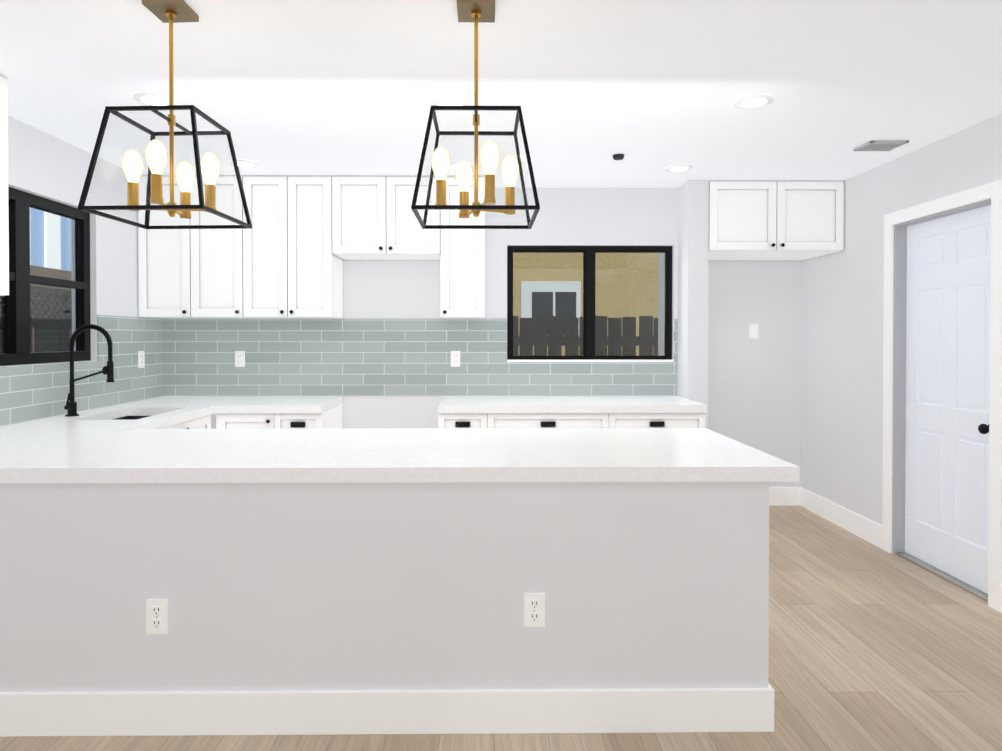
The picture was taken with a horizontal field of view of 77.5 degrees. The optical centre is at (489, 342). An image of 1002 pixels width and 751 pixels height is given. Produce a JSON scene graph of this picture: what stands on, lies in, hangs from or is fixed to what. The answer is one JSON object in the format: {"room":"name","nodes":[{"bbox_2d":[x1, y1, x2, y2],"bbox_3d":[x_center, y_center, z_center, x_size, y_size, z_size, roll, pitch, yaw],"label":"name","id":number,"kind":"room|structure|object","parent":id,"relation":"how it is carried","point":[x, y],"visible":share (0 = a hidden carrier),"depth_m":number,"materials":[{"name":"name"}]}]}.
{"room":"kitchen","nodes":[
{"label":"kitchen","id":0,"kind":"room"},
{"bbox_2d":[0,115,162,426],"bbox_3d":[-2.429,0.117,0.999,0.150,2.440,7.445,0,1,-1],"label":"wall","id":1,"kind":"structure","parent":0,"point":[41,163],"depth_m":3.78,"materials":[{"name":"paint"}]},
{"bbox_2d":[0,75,8,295],"bbox_3d":[-2.178,-0.652,2.176,0.370,0.919,0.920,0,1,-1],"label":"upper cabinet","id":2,"kind":"object","parent":1,"relation":"attached to","point":[4,249],"visible":1,"depth_m":2.61,"materials":[{"name":"white wood"}]},
{"bbox_2d":[0,187,90,365],"bbox_3d":[-2.433,-0.335,3.217,0.062,0.896,1.126,0,1,-1],"label":"window","id":3,"kind":"structure","parent":1,"relation":"in","point":[17,341],"depth_m":3.32,"materials":[{"name":"black metal"}]},
{"bbox_2d":[0,315,163,425],"bbox_3d":[-2.369,0.121,3.120,0.009,0.566,2.886,0,1,-1],"label":"wall tile","id":4,"kind":"structure","parent":1,"relation":"attached to","point":[31,392],"depth_m":3.80,"materials":[{"name":"tile"}]},
{"bbox_2d":[138,351,144,367],"bbox_3d":[-2.371,0.115,4.257,0.009,0.115,0.070,0,1,-1],"label":"outlet","id":5,"kind":"object","parent":4,"relation":"attached to","point":[141,359],"visible":1,"depth_m":4.25,"materials":[{"name":"white plastic"}]},
{"bbox_2d":[211,188,677,428],"bbox_3d":[-0.500,0.081,4.665,3.776,2.440,0.150,0,1,-1],"label":"wall","id":6,"kind":"structure","parent":0,"point":[391,289],"depth_m":4.59,"materials":[{"name":"paint"}]},
{"bbox_2d":[138,176,201,318],"bbox_3d":[-2.176,-0.653,4.396,0.415,0.959,0.338,0,1,-1],"label":"upper cabinet","id":7,"kind":"object","parent":6,"relation":"attached to","point":[169,260],"depth_m":4.23,"materials":[{"name":"white wood"}]},
{"bbox_2d":[198,176,253,318],"bbox_3d":[-1.851,-0.653,4.399,0.474,0.959,0.338,0,1,-1],"label":"upper cabinet","id":8,"kind":"object","parent":6,"relation":"attached to","point":[227,254],"depth_m":4.24,"materials":[{"name":"white wood"}]},
{"bbox_2d":[254,176,345,318],"bbox_3d":[-1.371,-0.653,4.403,0.722,0.959,0.338,0,1,-1],"label":"upper cabinet","id":9,"kind":"object","parent":6,"relation":"attached to","point":[294,247],"depth_m":4.24,"materials":[{"name":"white wood"}]},
{"bbox_2d":[342,176,441,259],"bbox_3d":[-0.702,-0.869,4.407,0.734,0.527,0.338,0,1,-1],"label":"upper cabinet","id":10,"kind":"object","parent":6,"relation":"attached to","point":[379,222],"depth_m":4.25,"materials":[{"name":"white wood"}]},
{"bbox_2d":[164,319,677,395],"bbox_3d":[-0.496,0.107,4.585,3.766,0.566,0.009,0,1,-1],"label":"wall tile","id":11,"kind":"structure","parent":6,"relation":"attached to","point":[347,357],"depth_m":4.58,"materials":[{"name":"tile"}]},
{"bbox_2d":[235,351,244,366],"bbox_3d":[-1.823,0.119,4.563,0.070,0.115,0.009,0,1,-1],"label":"outlet","id":12,"kind":"object","parent":11,"relation":"attached to","point":[239,358],"visible":1,"depth_m":4.56,"materials":[{"name":"white plastic"}]},
{"bbox_2d":[451,351,459,366],"bbox_3d":[-0.248,0.119,4.578,0.070,0.115,0.009,0,1,-1],"label":"outlet","id":13,"kind":"object","parent":11,"relation":"attached to","point":[455,358],"visible":1,"depth_m":4.58,"materials":[{"name":"white plastic"}]},
{"bbox_2d":[430,176,484,318],"bbox_3d":[-0.212,-0.653,4.414,0.366,0.959,0.338,0,1,-1],"label":"upper cabinet","id":14,"kind":"object","parent":6,"relation":"attached to","point":[462,260],"depth_m":4.25,"materials":[{"name":"white wood"}]},
{"bbox_2d":[507,246,673,361],"bbox_3d":[0.747,-0.287,4.636,1.226,0.860,0.101,0,1,-1],"label":"window","id":15,"kind":"structure","parent":6,"relation":"in","point":[589,294],"depth_m":4.64,"materials":[{"name":"black metal"}]},
{"bbox_2d":[0,505,1001,750],"bbox_3d":[0.085,1.365,1.137,5.180,0.060,7.950,0,1,-1],"label":"floor","id":16,"kind":"structure","parent":0,"point":[872,647],"depth_m":2.46,"materials":[{"name":"brown wood"}]},
{"bbox_2d":[162,415,210,428],"bbox_3d":[-2.049,0.884,3.422,0.632,0.858,1.109,0,1,-1],"label":"base cabinet","id":17,"kind":"object","parent":16,"relation":"on","point":[204,422],"visible":0.04,"depth_m":3.77,"materials":[{"name":"white wood"}]},
{"bbox_2d":[216,403,342,428],"bbox_3d":[-1.408,0.876,4.271,0.673,0.858,0.632,0,1,-1],"label":"base cabinet","id":18,"kind":"object","parent":16,"relation":"on","point":[332,417],"visible":0.19,"depth_m":3.98,"materials":[{"name":"white wood"}]},
{"bbox_2d":[0,482,768,691],"bbox_3d":[-0.704,0.896,2.177,3.318,0.858,0.120,0,1,-1],"label":"wall","id":19,"kind":"structure","parent":16,"relation":"on","point":[366,586],"depth_m":2.12,"materials":[{"name":"paint"}]},
{"bbox_2d":[146,599,167,633],"bbox_3d":[-1.122,0.926,2.109,0.070,0.115,0.009,0,1,-1],"label":"outlet","id":20,"kind":"object","parent":19,"relation":"attached to","point":[156,616],"visible":1,"depth_m":2.11,"materials":[{"name":"white plastic"}]},
{"bbox_2d":[0,683,773,736],"bbox_3d":[-0.696,1.252,2.173,3.333,0.146,0.135,0,1,-1],"label":"baseboard","id":21,"kind":"structure","parent":19,"relation":"attached to","point":[329,712],"depth_m":2.11,"materials":[{"name":"white wood"}]},
{"bbox_2d":[524,593,544,626],"bbox_3d":[0.154,0.909,2.121,0.070,0.115,0.009,0,1,-1],"label":"outlet","id":22,"kind":"object","parent":19,"relation":"attached to","point":[534,609],"visible":1,"depth_m":2.12,"materials":[{"name":"white plastic"}]},
{"bbox_2d":[438,413,497,427],"bbox_3d":[-0.143,0.876,4.299,0.373,0.858,0.600,0,1,-1],"label":"base cabinet","id":23,"kind":"object","parent":16,"relation":"on","point":[445,420],"depth_m":4.00,"materials":[{"name":"white wood"}]},
{"bbox_2d":[498,413,621,427],"bbox_3d":[0.395,0.876,4.304,0.857,0.858,0.600,0,1,-1],"label":"base cabinet","id":24,"kind":"object","parent":16,"relation":"on","point":[571,420],"depth_m":4.00,"materials":[{"name":"white wood"}]},
{"bbox_2d":[438,396,706,412],"bbox_3d":[0.529,0.420,4.281,1.718,0.050,0.621,0,1,-1],"label":"countertop","id":25,"kind":"structure","parent":24,"relation":"on","point":[562,404],"depth_m":4.01,"materials":[{"name":"stone"}]},
{"bbox_2d":[622,413,704,427],"bbox_3d":[1.047,0.876,4.310,0.680,0.858,0.600,0,1,-1],"label":"base cabinet","id":26,"kind":"object","parent":16,"relation":"on","point":[629,420],"depth_m":4.01,"materials":[{"name":"white wood"}]},
{"bbox_3d":[-0.406,0.893,2.560,2.695,0.858,0.632,0,1,-1],"label":"base cabinet","id":27,"kind":"object","parent":16,"relation":"on","visible":0},
{"bbox_2d":[19,396,235,423],"bbox_3d":[-2.054,0.425,3.765,0.631,0.050,1.604,0,1,-1],"label":"countertop","id":28,"kind":"structure","parent":27,"relation":"on","point":[157,413],"depth_m":3.67,"materials":[{"name":"stone"}]},
{"bbox_2d":[64,324,113,416],"bbox_3d":[-2.193,0.151,3.417,0.260,0.503,0.088,0,1,-1],"label":"faucet","id":29,"kind":"object","parent":28,"relation":"on","point":[70,407],"visible":1,"depth_m":3.42,"materials":[{"name":"black metal"}]},
{"bbox_2d":[111,416,148,419],"bbox_3d":[-2.038,0.553,3.564,0.380,0.198,0.580,0,1,-1],"label":"sink basin","id":30,"kind":"object","parent":28,"relation":"in","point":[130,417],"depth_m":3.85,"materials":[{"name":"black metal"}]},
{"bbox_2d":[136,396,211,403],"bbox_3d":[-2.059,0.420,4.245,0.330,0.050,0.644,0,1,-1],"label":"countertop","id":31,"kind":"structure","parent":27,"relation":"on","point":[165,399],"depth_m":4.26,"materials":[{"name":"stone"}]},
{"bbox_2d":[216,396,342,412],"bbox_3d":[-1.392,0.420,4.251,0.642,0.050,0.644,0,1,-1],"label":"countertop","id":32,"kind":"structure","parent":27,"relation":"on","point":[242,404],"depth_m":4.05,"materials":[{"name":"stone"}]},
{"bbox_2d":[0,424,798,482],"bbox_3d":[-0.661,0.437,2.521,3.393,0.050,0.890,0,1,-1],"label":"countertop","id":33,"kind":"structure","parent":27,"relation":"on","point":[99,445],"depth_m":2.29,"materials":[{"name":"stone"}]},
{"bbox_2d":[0,0,1001,187],"bbox_3d":[0.085,-1.145,1.113,5.180,0.080,7.950,0,1,-1],"label":"ceiling","id":34,"kind":"structure","parent":0,"point":[651,90],"depth_m":2.67,"materials":[{"name":"paint"}]},
{"bbox_2d":[133,92,174,105],"bbox_3d":[-1.542,-1.116,2.873,0.170,0.010,0.170,0,1,-1],"label":"recessed light","id":35,"kind":"object","parent":34,"relation":"in","point":[151,99],"visible":0.92,"depth_m":2.85,"materials":[{"name":"white plastic"}]},
{"bbox_2d":[78,0,251,228],"bbox_3d":[-1.054,-0.761,2.071,0.391,0.705,0.353,0,1,2],"label":"pendant light","id":36,"kind":"object","parent":34,"relation":"hanging from","point":[171,12],"visible":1,"depth_m":2.05,"materials":[{"name":"black metal"}]},
{"bbox_2d":[230,159,258,167],"bbox_3d":[-1.542,-1.126,3.933,0.170,0.010,0.170,0,1,-1],"label":"recessed light","id":37,"kind":"object","parent":34,"relation":"in","point":[246,163],"visible":0.75,"depth_m":3.91,"materials":[{"name":"white plastic"}]},
{"bbox_2d":[432,96,467,105],"bbox_3d":[-0.182,-1.117,2.916,0.170,0.010,0.170,0,1,-1],"label":"recessed light","id":38,"kind":"object","parent":34,"relation":"in","point":[449,101],"visible":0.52,"depth_m":2.88,"materials":[{"name":"white plastic"}]},
{"bbox_2d":[450,162,471,169],"bbox_3d":[-0.192,-1.127,3.986,0.170,0.010,0.170,0,1,-1],"label":"recessed light","id":39,"kind":"object","parent":34,"relation":"in","point":[454,165],"depth_m":3.96,"materials":[{"name":"white plastic"}]},
{"bbox_2d":[411,0,539,228],"bbox_3d":[-0.043,-0.761,2.071,0.391,0.705,0.353,0,1,-1],"label":"pendant light","id":40,"kind":"object","parent":34,"relation":"hanging from","point":[476,12],"visible":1,"depth_m":2.04,"materials":[{"name":"black metal"}]},
{"bbox_2d":[613,154,623,159],"bbox_3d":[0.780,-1.119,3.765,0.072,0.022,0.072,0,1,-1],"label":"ceiling detector","id":41,"kind":"object","parent":34,"relation":"attached to","point":[618,156],"visible":1,"depth_m":3.74,"materials":[{"name":"black plastic"}]},
{"bbox_2d":[665,164,692,171],"bbox_3d":[1.227,-1.127,4.039,0.170,0.010,0.170,0,1,-1],"label":"recessed light","id":42,"kind":"object","parent":34,"relation":"in","point":[678,167],"visible":1,"depth_m":4.03,"materials":[{"name":"white plastic"}]},
{"bbox_2d":[734,94,773,108],"bbox_3d":[1.228,-1.116,2.899,0.170,0.010,0.170,0,1,-1],"label":"recessed light","id":43,"kind":"object","parent":34,"relation":"in","point":[753,101],"visible":0.98,"depth_m":2.88,"materials":[{"name":"white plastic"}]},
{"bbox_2d":[853,140,908,150],"bbox_3d":[2.232,-1.122,3.559,0.210,0.012,0.170,0,1,-1],"label":"ceiling vent","id":44,"kind":"object","parent":34,"relation":"in","point":[880,145],"visible":0.98,"depth_m":3.54,"materials":[{"name":"grey metal"}]},
{"bbox_2d":[658,180,801,486],"bbox_3d":[2.014,0.081,4.747,1.254,2.440,0.742,0,1,-1],"label":"wall","id":45,"kind":"structure","parent":0,"point":[738,382],"depth_m":4.97,"materials":[{"name":"paint"}]},
{"bbox_2d":[749,324,757,337],"bbox_3d":[2.104,-0.091,4.962,0.070,0.115,0.011,0,1,-1],"label":"light switch","id":46,"kind":"object","parent":45,"relation":"attached to","point":[753,330],"visible":1,"depth_m":4.96,"materials":[{"name":"white plastic"}]},
{"bbox_2d":[709,181,843,260],"bbox_3d":[2.012,-0.892,4.644,0.952,0.487,0.614,0,1,-1],"label":"upper cabinet","id":47,"kind":"object","parent":45,"relation":"attached to","point":[775,220],"visible":0.98,"depth_m":4.38,"materials":[{"name":"white wood"}]},
{"bbox_2d":[769,487,798,505],"bbox_3d":[1.999,1.226,4.969,0.940,0.146,0.019,0,1,-1],"label":"baseboard","id":48,"kind":"structure","parent":45,"relation":"attached to","point":[778,496],"depth_m":4.97,"materials":[{"name":"white wood"}]},
{"bbox_2d":[801,113,1001,524],"bbox_3d":[2.600,0.115,1.149,0.150,2.440,7.650,0,1,-1],"label":"wall","id":49,"kind":"structure","parent":0,"point":[842,380],"depth_m":4.21,"materials":[{"name":"paint"}]},
{"bbox_2d":[799,487,881,548],"bbox_3d":[2.485,1.230,4.464,0.019,0.146,1.040,0,1,-1],"label":"baseboard","id":50,"kind":"structure","parent":49,"relation":"attached to","point":[864,528],"depth_m":4.38,"materials":[{"name":"white wood"}]},
{"bbox_2d":[882,180,1001,611],"bbox_3d":[2.570,0.258,3.485,0.166,2.110,0.900,0,1,-1],"label":"door frame","id":51,"kind":"structure","parent":49,"relation":"attached to","point":[896,223],"depth_m":3.79,"materials":[{"name":"white wood"}]},
{"bbox_2d":[905,205,990,593],"bbox_3d":[2.554,0.293,3.485,0.107,2.011,0.730,0,1,-1],"label":"door","id":52,"kind":"structure","parent":49,"relation":"in","point":[947,394],"depth_m":3.49,"materials":[{"name":"white wood"}]},
{"bbox_2d":[1001,583,1001,612],"bbox_3d":[2.525,1.272,0.189,0.019,0.146,5.710,0,1,-1],"label":"baseboard","id":53,"kind":"structure","parent":49,"relation":"attached to","point":[1001,583],"depth_m":3.04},
{"label":"outside","id":54,"kind":"structure","parent":0,"visible":0},
{"bbox_3d":[-0.935,1.411,3.203,19.180,0.050,15.800,0,1,-1],"label":"ground","id":55,"kind":"structure","parent":54,"visible":0},
{"bbox_2d":[0,286,71,353],"bbox_3d":[-4.104,0.446,5.206,0.040,1.900,9.701,0,1,-1],"label":"fence","id":56,"kind":"object","parent":55,"relation":"on","point":[57,338],"depth_m":5.81,"materials":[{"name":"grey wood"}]},
{"bbox_2d":[513,316,657,355],"bbox_3d":[1.013,0.550,6.639,7.080,1.665,0.060,0,1,-1],"label":"fence","id":57,"kind":"object","parent":55,"relation":"on","point":[540,340],"depth_m":6.60,"materials":[{"name":"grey wood"}]},
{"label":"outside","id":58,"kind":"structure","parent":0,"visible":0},
{"bbox_2d":[0,208,71,352],"bbox_3d":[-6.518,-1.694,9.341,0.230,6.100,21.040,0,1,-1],"label":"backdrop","id":59,"kind":"structure","parent":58,"point":[54,249],"depth_m":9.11,"materials":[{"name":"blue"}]},
{"bbox_2d":[513,253,657,355],"bbox_3d":[0.957,-0.933,8.269,8.000,4.600,0.250,0,1,-1],"label":"neighboring building","id":60,"kind":"structure","parent":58,"point":[575,286],"depth_m":8.20,"materials":[{"name":"yellow"}]}
]}

